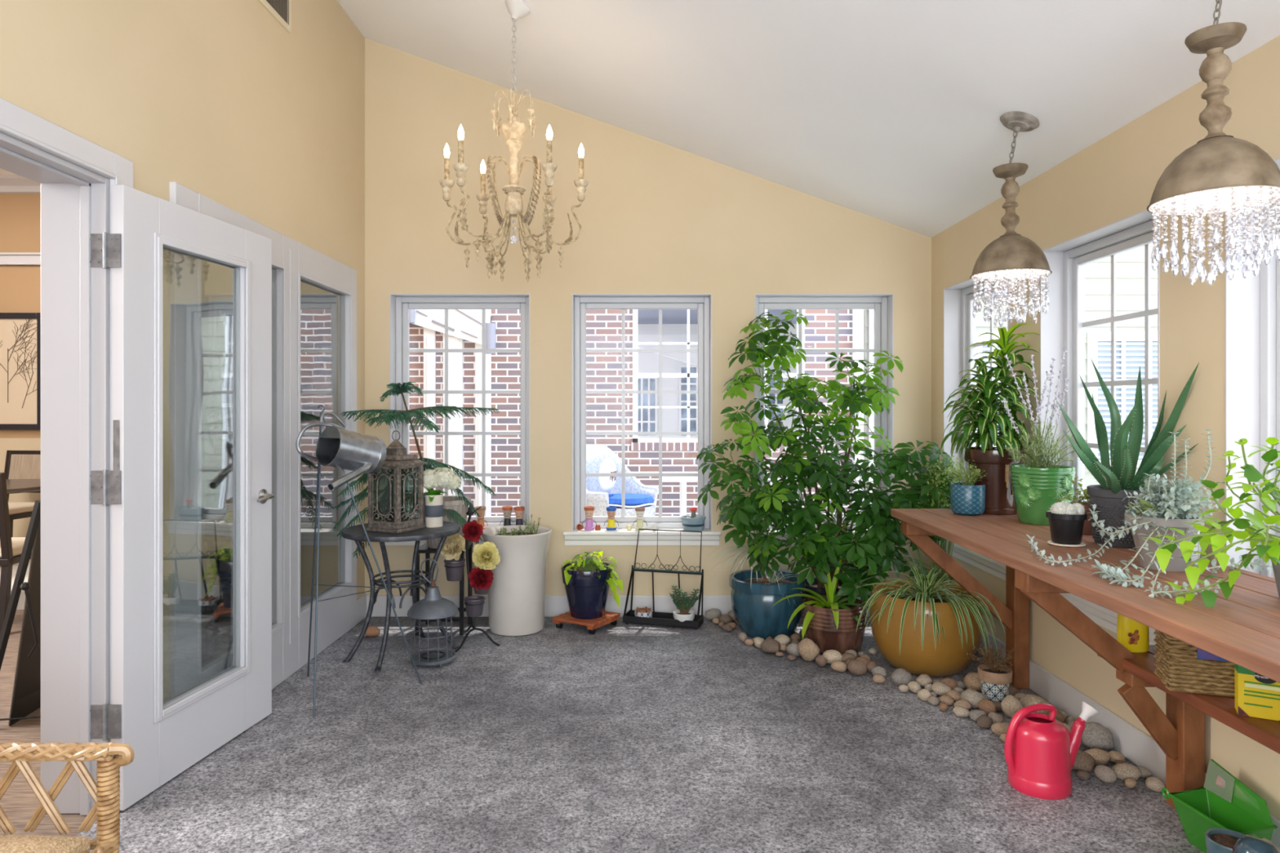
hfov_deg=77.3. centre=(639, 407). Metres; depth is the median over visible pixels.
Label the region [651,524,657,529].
ornament
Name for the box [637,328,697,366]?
trim
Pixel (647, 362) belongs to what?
wall
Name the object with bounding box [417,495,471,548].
pot
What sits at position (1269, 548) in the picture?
plant
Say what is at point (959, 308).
window
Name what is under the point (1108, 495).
aloe plant
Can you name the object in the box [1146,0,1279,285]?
pendant lamp
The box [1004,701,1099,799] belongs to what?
watering can
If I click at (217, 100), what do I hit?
wall
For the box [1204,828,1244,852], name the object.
glazed pot
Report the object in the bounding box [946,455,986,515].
potted plant
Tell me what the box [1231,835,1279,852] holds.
glazed pot
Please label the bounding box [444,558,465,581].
pot
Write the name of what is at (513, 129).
chandelier
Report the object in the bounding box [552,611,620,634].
caddy
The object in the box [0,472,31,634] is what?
dining chair
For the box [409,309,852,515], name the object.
wall
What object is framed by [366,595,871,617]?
baseboard
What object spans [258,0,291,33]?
air vent
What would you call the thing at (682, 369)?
window
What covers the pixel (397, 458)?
lantern
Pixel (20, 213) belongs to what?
wall
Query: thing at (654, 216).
wall
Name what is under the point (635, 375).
window
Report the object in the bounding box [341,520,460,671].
bistro table
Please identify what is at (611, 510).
figure
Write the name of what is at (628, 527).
ornament
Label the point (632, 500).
seat cushion
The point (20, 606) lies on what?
floor
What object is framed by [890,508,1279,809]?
bench
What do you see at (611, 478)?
print
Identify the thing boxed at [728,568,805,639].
pot
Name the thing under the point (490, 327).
wall light
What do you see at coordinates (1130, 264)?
wall
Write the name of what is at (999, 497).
pot
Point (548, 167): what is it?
candle
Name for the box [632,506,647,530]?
figure
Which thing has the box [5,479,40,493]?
dining table
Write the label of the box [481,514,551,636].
planter
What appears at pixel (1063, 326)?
window
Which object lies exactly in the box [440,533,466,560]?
peony
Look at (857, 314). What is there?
trim
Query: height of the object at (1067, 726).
0.090 m
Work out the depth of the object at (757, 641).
4.41 m
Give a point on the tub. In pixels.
(1199, 811)
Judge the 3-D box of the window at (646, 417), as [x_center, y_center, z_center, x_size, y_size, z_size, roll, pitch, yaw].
[0.078,-0.009,10.367,0.301,0.787,0.026,0,0,0]
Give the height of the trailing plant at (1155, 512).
0.448 m
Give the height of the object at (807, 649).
0.114 m
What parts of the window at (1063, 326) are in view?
sill, frame, sash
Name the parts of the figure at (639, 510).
head pot, pot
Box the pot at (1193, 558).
[1190,530,1203,561]
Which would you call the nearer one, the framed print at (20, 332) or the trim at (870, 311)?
the framed print at (20, 332)
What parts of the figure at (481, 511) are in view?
head pot, pot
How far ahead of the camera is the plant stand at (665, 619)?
4.90 m
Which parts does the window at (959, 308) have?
sill, frame, sash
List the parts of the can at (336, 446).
handle, carry handle, spout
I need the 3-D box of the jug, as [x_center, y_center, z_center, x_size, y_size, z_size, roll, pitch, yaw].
[1.680,0.705,2.715,0.116,0.235,0.063,0,0,0]
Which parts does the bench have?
support arm, post, support arm, shelf arm, post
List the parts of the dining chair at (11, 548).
leg, post, seat, seat rail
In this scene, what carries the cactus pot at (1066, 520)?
on the bench
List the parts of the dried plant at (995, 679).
pot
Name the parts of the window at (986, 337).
pane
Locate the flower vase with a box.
[422,466,462,527]
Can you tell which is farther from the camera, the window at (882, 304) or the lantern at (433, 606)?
the window at (882, 304)
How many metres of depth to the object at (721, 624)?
4.82 m
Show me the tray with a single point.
(665, 619)
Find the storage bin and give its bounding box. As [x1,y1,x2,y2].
[1161,759,1277,852]
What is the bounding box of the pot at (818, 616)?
[800,595,866,654]
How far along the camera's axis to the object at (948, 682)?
3.73 m
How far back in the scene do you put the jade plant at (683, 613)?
4.86 m
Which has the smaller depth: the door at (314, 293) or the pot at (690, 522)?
the door at (314, 293)
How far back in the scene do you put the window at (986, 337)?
7.85 m
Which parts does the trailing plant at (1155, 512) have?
pot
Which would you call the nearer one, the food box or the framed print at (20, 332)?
the food box
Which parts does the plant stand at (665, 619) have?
lid frame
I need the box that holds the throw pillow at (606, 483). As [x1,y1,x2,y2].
[598,457,617,492]
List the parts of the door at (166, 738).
edge plate, handle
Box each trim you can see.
[0,97,133,742]
[0,132,109,815]
[0,174,40,193]
[0,252,40,265]
[412,309,491,344]
[416,309,481,337]
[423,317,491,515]
[630,442,806,450]
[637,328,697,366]
[852,309,863,513]
[868,309,873,504]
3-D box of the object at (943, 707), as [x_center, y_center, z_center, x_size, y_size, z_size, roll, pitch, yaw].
[1.335,1.313,3.513,0.038,0.034,0.053,0,0,21]
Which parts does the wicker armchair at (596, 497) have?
seat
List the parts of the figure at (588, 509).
hand pot, head pot, pot, hand pot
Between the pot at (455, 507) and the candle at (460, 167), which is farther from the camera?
the pot at (455, 507)
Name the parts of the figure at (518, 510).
head pot, pot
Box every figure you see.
[475,506,488,530]
[499,506,514,525]
[511,506,526,525]
[576,506,600,530]
[604,506,618,530]
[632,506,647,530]
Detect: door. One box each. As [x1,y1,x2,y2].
[89,184,273,810]
[169,181,356,697]
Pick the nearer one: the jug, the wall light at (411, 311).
the jug
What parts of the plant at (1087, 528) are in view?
pot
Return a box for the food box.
[1234,663,1279,721]
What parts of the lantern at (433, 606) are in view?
loop handle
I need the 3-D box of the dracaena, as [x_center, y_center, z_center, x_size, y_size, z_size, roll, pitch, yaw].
[1.661,0.053,3.822,0.448,0.886,0.453,0,0,-23]
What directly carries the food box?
on the bench
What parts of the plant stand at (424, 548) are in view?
leg, leg, leg, leg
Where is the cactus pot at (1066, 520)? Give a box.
[1045,501,1087,547]
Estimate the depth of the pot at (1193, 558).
2.58 m
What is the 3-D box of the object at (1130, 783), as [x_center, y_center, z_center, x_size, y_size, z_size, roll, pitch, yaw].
[1.720,1.314,2.802,0.051,0.032,0.036,0,0,-44]
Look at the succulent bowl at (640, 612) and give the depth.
4.90 m
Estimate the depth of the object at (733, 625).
4.80 m
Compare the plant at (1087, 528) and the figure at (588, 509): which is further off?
the figure at (588, 509)
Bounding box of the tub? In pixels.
[1172,788,1273,852]
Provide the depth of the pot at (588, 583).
4.76 m
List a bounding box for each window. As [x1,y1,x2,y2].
[384,293,529,545]
[563,293,720,545]
[632,309,804,442]
[637,377,657,437]
[679,365,697,437]
[746,293,896,545]
[764,372,784,436]
[938,278,1008,580]
[975,331,1007,446]
[1040,209,1159,644]
[1087,331,1157,466]
[1225,157,1279,577]
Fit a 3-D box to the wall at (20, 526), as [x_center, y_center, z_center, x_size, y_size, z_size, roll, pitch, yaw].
[-5.250,0.805,7.445,4.700,1.050,0.110,0,0,0]
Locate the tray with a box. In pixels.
[622,609,703,628]
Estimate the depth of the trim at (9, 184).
7.35 m
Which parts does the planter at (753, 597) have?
stem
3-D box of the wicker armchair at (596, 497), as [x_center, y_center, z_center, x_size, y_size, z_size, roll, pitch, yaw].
[-0.183,0.760,6.377,0.620,0.900,0.712,0,0,43]
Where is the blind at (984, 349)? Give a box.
[982,347,1005,446]
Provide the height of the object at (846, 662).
0.062 m
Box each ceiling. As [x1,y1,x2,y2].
[0,168,16,174]
[337,0,1279,237]
[637,289,1007,324]
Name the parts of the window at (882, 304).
sill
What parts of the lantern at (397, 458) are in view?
corner post, corner post, ring handle, corner post, corner post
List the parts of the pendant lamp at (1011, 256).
turned stem, dish, chain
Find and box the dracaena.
[940,323,1039,515]
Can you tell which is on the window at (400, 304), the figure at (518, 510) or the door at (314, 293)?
the figure at (518, 510)
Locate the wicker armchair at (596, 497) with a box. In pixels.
[586,445,658,515]
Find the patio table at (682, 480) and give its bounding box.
[662,476,697,515]
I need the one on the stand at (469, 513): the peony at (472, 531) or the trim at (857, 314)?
the peony at (472, 531)
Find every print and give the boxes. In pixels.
[0,312,40,430]
[609,471,617,481]
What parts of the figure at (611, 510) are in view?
head pot, pot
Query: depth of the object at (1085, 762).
2.90 m
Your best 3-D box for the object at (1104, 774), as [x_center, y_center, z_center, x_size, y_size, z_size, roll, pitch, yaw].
[1.653,1.300,2.835,0.056,0.060,0.070,0,0,-38]
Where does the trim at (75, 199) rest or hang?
attached to the wall at (217, 100)
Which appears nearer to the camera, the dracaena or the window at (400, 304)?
the dracaena
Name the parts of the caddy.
rail, rail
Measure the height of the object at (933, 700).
0.038 m
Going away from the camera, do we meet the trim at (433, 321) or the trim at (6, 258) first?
the trim at (6, 258)
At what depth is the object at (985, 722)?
3.31 m
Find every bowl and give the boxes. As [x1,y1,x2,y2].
[634,606,652,617]
[680,506,705,531]
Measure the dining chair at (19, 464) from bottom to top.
0.954 m
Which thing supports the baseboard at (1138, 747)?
attached to the wall at (1115, 178)
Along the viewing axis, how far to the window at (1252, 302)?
2.53 m
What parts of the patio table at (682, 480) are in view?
leg, leg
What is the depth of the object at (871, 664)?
3.99 m
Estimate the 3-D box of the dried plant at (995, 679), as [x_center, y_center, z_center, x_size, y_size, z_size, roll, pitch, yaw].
[1.601,1.196,3.612,0.232,0.268,0.236,0,0,0]
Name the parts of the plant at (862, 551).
pot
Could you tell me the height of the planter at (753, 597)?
0.819 m
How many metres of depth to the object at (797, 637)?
4.50 m
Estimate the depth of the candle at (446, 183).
3.86 m
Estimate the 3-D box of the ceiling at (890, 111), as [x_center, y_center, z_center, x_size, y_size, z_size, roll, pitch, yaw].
[0.131,-1.755,1.775,4.162,1.589,7.150,0,0,0]
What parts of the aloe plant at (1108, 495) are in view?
pot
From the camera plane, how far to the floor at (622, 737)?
2.97 m
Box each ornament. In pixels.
[626,524,631,530]
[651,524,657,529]
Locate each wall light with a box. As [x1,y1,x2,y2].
[409,309,414,323]
[485,323,495,353]
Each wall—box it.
[0,0,364,702]
[0,193,40,438]
[0,438,40,537]
[364,38,931,595]
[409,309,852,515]
[637,324,796,437]
[863,241,1157,501]
[931,35,1279,819]
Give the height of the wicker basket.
0.205 m
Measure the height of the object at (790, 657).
0.029 m
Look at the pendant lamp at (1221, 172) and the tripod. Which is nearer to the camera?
the pendant lamp at (1221, 172)
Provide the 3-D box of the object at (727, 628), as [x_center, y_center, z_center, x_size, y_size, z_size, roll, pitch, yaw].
[0.524,1.309,4.753,0.066,0.042,0.061,0,0,34]
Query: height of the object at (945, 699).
0.042 m
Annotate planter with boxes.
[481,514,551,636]
[711,518,805,639]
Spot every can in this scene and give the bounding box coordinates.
[295,411,386,490]
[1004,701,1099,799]
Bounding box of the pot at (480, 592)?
[473,586,490,595]
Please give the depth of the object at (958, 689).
3.68 m
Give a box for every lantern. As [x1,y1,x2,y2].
[365,430,426,533]
[407,558,458,666]
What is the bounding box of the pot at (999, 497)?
[964,446,1026,515]
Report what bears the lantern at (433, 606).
on the floor at (622, 737)
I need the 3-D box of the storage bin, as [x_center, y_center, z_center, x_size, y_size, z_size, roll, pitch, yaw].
[1.718,1.210,2.379,0.141,0.246,0.266,0,0,-8]
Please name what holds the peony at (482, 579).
in the pot at (480, 592)
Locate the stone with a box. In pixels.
[364,626,380,636]
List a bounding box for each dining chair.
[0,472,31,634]
[4,450,40,537]
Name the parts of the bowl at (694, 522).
cactus stem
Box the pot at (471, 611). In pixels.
[463,595,485,617]
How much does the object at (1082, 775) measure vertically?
0.030 m
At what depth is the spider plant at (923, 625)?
3.88 m
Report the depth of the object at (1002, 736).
3.17 m
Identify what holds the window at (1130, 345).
in the wall at (1130, 264)
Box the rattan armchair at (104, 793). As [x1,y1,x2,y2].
[0,742,134,852]
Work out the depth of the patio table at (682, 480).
6.86 m
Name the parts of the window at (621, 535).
sill, sash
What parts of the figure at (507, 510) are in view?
head pot, pot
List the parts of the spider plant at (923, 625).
pot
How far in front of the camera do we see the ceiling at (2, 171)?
7.21 m
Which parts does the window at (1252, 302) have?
frame, sash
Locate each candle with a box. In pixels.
[439,157,454,201]
[453,139,468,186]
[475,173,489,213]
[541,139,557,186]
[573,157,588,201]
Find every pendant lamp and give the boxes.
[969,111,1052,324]
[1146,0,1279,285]
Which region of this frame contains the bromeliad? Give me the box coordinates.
[773,551,878,654]
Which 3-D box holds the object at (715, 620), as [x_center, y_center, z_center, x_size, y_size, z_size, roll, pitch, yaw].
[0.469,1.312,4.929,0.041,0.036,0.050,0,0,-35]
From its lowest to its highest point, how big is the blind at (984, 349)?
1.143 m
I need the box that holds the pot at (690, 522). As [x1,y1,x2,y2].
[680,515,705,531]
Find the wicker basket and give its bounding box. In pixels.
[1153,629,1235,697]
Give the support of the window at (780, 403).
in the wall at (647, 362)
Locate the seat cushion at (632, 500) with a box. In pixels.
[608,493,655,507]
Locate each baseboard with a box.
[356,593,366,624]
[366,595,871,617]
[977,631,1279,850]
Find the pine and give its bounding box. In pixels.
[332,381,499,558]
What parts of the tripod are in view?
leg, leg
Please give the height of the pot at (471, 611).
0.096 m
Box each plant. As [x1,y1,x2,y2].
[669,585,699,622]
[696,309,959,604]
[853,520,1005,677]
[964,641,1016,702]
[1025,429,1272,598]
[1048,477,1093,535]
[1057,355,1199,548]
[1142,437,1279,607]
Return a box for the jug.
[1116,613,1149,652]
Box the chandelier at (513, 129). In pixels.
[439,0,588,282]
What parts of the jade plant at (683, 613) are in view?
pot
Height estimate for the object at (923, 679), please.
0.057 m
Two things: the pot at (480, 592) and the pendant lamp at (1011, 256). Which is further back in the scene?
the pot at (480, 592)
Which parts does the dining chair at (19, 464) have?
post, leg, seat, seat rail, backrest, rail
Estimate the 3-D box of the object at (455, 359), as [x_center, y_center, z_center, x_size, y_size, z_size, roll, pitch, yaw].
[-1.966,0.070,7.569,1.121,2.280,0.058,0,0,0]
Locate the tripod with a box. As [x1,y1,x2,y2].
[306,404,422,718]
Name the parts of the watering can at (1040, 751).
handle, spout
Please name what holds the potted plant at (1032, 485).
on the bench
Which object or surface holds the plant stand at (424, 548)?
on the floor at (622, 737)
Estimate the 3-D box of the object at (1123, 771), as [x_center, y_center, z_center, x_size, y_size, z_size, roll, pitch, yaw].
[1.744,1.304,2.864,0.094,0.052,0.084,0,0,12]
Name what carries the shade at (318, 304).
attached to the wall at (217, 100)
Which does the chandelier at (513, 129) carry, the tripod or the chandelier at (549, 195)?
the chandelier at (549, 195)
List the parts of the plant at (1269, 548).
pot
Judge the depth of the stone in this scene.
4.63 m
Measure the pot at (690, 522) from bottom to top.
0.087 m
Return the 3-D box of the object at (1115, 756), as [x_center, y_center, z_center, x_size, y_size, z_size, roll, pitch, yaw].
[1.784,1.309,2.998,0.061,0.042,0.066,0,0,31]
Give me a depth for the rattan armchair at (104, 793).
1.74 m
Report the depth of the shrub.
4.32 m
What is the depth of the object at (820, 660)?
4.09 m
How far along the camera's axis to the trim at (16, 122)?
2.46 m
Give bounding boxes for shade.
[201,259,233,661]
[300,280,337,604]
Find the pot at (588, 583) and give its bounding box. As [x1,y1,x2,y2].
[561,551,622,619]
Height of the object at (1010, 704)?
0.093 m
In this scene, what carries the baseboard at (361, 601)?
attached to the wall at (217, 100)
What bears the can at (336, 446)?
hanging from the tripod
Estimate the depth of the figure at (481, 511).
5.13 m
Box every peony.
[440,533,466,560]
[462,520,483,546]
[467,567,493,591]
[471,542,500,569]
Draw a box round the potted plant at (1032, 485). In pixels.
[1000,348,1075,525]
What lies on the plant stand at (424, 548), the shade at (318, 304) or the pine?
the pine
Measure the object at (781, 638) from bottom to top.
0.070 m
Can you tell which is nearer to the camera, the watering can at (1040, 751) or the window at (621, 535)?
the watering can at (1040, 751)
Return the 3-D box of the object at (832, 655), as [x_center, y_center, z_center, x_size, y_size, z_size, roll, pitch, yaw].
[0.998,1.294,4.150,0.106,0.072,0.083,0,0,45]
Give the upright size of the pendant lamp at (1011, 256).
0.883 m
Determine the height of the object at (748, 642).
0.035 m
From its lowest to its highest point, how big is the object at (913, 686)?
0.051 m
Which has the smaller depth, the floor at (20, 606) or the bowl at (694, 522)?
the bowl at (694, 522)
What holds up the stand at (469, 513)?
on the floor at (622, 737)
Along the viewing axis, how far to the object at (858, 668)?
3.95 m
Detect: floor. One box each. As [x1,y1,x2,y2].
[0,559,31,609]
[0,609,1204,852]
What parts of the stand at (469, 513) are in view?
leg, leg, leg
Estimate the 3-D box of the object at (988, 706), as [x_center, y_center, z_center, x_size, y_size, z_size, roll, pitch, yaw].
[1.504,1.296,3.454,0.067,0.068,0.086,0,0,-17]
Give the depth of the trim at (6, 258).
7.38 m
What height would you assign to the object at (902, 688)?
0.037 m
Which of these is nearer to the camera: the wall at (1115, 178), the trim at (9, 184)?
the wall at (1115, 178)
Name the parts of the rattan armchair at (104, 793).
seat, arm rail, rail, rail, arm post, leg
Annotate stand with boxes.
[415,542,472,635]
[444,504,499,652]
[622,528,703,629]
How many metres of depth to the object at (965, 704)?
3.49 m
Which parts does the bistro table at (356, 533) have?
leg, leg, leg, leg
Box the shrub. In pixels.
[915,455,966,582]
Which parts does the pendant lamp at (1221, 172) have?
turned stem, dish, chain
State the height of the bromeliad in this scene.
0.565 m
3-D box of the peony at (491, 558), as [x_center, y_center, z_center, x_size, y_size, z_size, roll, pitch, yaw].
[-0.846,0.820,4.426,0.150,0.154,0.144,0,0,0]
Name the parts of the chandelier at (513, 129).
bulb, bulb, arm, bulb, arm, arm, chain, arm, arm, bulb, arm, bulb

